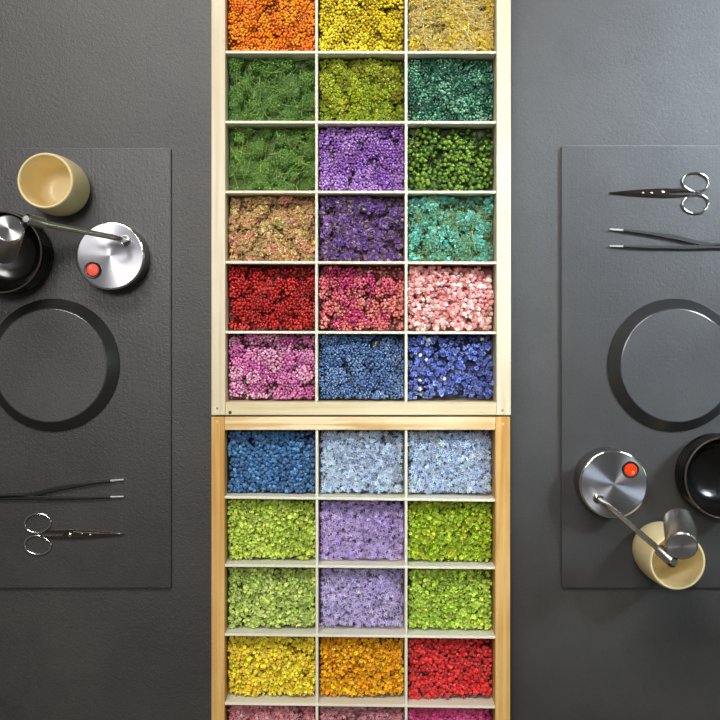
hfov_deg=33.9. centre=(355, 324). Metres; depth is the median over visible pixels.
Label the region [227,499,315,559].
dried flowers
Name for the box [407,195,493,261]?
dried flowers
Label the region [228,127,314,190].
moss
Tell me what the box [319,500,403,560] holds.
dried flowers
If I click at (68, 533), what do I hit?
scissors
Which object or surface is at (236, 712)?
dried flowers
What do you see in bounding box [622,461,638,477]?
switch
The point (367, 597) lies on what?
dried flowers
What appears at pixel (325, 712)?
dried flowers
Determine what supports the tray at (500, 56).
on the table
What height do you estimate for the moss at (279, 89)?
0.038 m
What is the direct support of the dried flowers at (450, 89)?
in the tray at (500, 56)
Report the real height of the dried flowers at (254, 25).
0.034 m
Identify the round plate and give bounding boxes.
[0,299,119,431]
[608,299,719,431]
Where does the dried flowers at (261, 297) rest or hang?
in the tray at (500, 56)
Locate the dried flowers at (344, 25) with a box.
[318,0,403,50]
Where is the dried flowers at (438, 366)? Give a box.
[407,334,493,399]
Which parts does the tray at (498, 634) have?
rail, rail, rail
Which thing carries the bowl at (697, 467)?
on the desk mat at (602, 285)
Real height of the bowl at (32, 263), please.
0.046 m
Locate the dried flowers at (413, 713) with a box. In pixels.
[407,707,491,719]
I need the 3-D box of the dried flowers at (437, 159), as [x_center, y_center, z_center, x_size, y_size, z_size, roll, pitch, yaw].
[0.092,-0.161,1.160,0.085,0.031,0.064,0,90,0]
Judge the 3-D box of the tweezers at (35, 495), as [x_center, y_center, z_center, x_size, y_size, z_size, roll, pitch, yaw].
[-0.305,0.165,1.172,0.151,0.005,0.018,-2,90,0]
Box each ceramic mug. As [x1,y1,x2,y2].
[17,153,89,215]
[632,521,704,589]
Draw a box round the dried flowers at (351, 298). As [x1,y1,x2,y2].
[318,265,403,330]
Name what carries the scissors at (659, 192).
on the desk mat at (602, 285)
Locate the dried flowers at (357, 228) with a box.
[319,195,403,260]
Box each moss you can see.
[228,57,314,120]
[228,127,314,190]
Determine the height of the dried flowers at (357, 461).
0.030 m
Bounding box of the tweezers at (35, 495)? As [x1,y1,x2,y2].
[0,479,123,499]
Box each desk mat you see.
[0,148,171,587]
[561,146,719,587]
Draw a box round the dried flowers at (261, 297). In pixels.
[228,265,314,329]
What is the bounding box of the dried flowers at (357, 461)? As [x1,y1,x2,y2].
[319,430,402,493]
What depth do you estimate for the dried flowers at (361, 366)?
1.15 m
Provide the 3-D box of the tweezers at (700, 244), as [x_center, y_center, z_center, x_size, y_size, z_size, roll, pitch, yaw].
[0.327,-0.084,1.172,0.151,0.005,0.018,2,90,0]
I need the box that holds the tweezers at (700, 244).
[610,228,719,248]
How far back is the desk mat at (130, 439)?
1.18 m
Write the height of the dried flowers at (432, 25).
0.032 m
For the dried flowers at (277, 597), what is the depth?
1.16 m
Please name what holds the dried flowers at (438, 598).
in the tray at (498, 634)
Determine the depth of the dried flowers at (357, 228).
1.15 m
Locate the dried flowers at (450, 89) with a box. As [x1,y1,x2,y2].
[407,57,493,120]
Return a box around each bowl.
[0,211,51,294]
[675,433,719,518]
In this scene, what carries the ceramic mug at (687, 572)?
on the desk mat at (602, 285)
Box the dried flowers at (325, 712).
[319,706,403,719]
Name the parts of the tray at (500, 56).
rail, rail, panel, rail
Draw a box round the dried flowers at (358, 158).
[318,126,403,190]
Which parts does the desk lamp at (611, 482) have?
plate, arm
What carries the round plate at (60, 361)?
on the desk mat at (130, 439)
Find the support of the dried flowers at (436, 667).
in the tray at (498, 634)
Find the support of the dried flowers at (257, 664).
in the tray at (498, 634)
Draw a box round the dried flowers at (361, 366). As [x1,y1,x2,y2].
[318,334,403,399]
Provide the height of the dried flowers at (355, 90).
0.030 m
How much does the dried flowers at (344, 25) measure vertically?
0.036 m
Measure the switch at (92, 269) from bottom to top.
0.002 m
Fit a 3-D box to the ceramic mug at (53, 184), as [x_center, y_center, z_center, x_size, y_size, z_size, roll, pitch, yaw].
[-0.289,-0.134,1.135,0.057,0.081,0.057,0,90,0]
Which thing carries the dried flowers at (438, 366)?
in the tray at (500, 56)
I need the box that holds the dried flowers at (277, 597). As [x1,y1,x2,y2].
[228,567,315,627]
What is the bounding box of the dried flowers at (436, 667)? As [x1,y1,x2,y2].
[407,638,491,698]
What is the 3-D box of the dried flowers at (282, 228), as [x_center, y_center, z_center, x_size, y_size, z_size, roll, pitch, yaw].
[-0.082,-0.094,1.161,0.085,0.030,0.064,0,90,0]
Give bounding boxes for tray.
[211,0,510,414]
[211,415,509,719]
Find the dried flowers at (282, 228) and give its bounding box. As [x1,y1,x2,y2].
[228,195,314,260]
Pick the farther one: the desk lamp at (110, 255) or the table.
the table
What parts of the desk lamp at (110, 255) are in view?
arm, plate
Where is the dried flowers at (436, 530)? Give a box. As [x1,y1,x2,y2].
[407,501,491,561]
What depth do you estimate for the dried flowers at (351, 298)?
1.15 m
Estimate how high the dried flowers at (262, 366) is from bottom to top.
0.030 m
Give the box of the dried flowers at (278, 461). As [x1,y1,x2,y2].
[227,430,315,492]
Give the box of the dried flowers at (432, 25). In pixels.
[407,0,493,50]
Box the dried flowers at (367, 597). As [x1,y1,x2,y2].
[319,568,403,627]
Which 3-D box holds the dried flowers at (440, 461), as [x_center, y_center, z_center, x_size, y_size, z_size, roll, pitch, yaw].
[0.091,0.134,1.161,0.084,0.030,0.064,0,90,0]
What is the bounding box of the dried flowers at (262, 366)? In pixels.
[228,334,314,398]
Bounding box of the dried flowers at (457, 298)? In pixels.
[407,265,493,330]
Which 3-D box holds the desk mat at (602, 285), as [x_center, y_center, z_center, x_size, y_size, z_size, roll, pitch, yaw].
[0.375,0.042,1.177,0.340,0.005,0.441,0,90,0]
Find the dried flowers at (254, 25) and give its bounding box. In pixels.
[228,0,314,50]
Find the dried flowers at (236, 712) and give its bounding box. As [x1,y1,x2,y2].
[229,705,315,719]
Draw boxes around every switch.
[84,261,101,278]
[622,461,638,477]
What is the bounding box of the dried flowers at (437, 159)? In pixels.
[407,127,493,190]
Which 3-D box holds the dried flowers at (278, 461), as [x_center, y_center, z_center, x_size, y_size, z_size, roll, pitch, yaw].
[-0.082,0.133,1.162,0.086,0.027,0.062,0,90,0]
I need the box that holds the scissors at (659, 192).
[609,172,709,213]
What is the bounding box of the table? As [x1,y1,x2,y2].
[0,0,719,719]
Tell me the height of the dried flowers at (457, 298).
0.031 m
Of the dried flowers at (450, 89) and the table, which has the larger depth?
the table
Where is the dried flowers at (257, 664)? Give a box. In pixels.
[227,636,315,696]
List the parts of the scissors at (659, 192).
blade, blade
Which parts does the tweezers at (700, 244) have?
arm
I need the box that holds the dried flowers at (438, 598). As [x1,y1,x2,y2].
[407,568,491,629]
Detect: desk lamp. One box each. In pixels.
[0,214,149,289]
[574,447,697,566]
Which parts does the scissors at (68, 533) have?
blade, blade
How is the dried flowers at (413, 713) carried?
in the tray at (498, 634)
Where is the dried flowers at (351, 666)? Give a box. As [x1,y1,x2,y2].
[319,637,403,696]
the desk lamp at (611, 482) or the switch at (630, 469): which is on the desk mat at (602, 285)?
the desk lamp at (611, 482)
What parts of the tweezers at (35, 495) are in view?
arm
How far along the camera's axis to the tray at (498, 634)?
1.14 m
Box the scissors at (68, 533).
[23,513,123,554]
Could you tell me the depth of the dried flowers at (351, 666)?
1.15 m
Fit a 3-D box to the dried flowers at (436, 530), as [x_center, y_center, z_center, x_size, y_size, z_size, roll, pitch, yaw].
[0.091,0.201,1.161,0.084,0.030,0.061,0,90,0]
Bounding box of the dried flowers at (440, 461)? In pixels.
[407,430,491,493]
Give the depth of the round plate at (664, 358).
1.16 m
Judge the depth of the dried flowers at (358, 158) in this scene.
1.15 m
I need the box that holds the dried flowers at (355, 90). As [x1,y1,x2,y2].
[318,58,403,120]

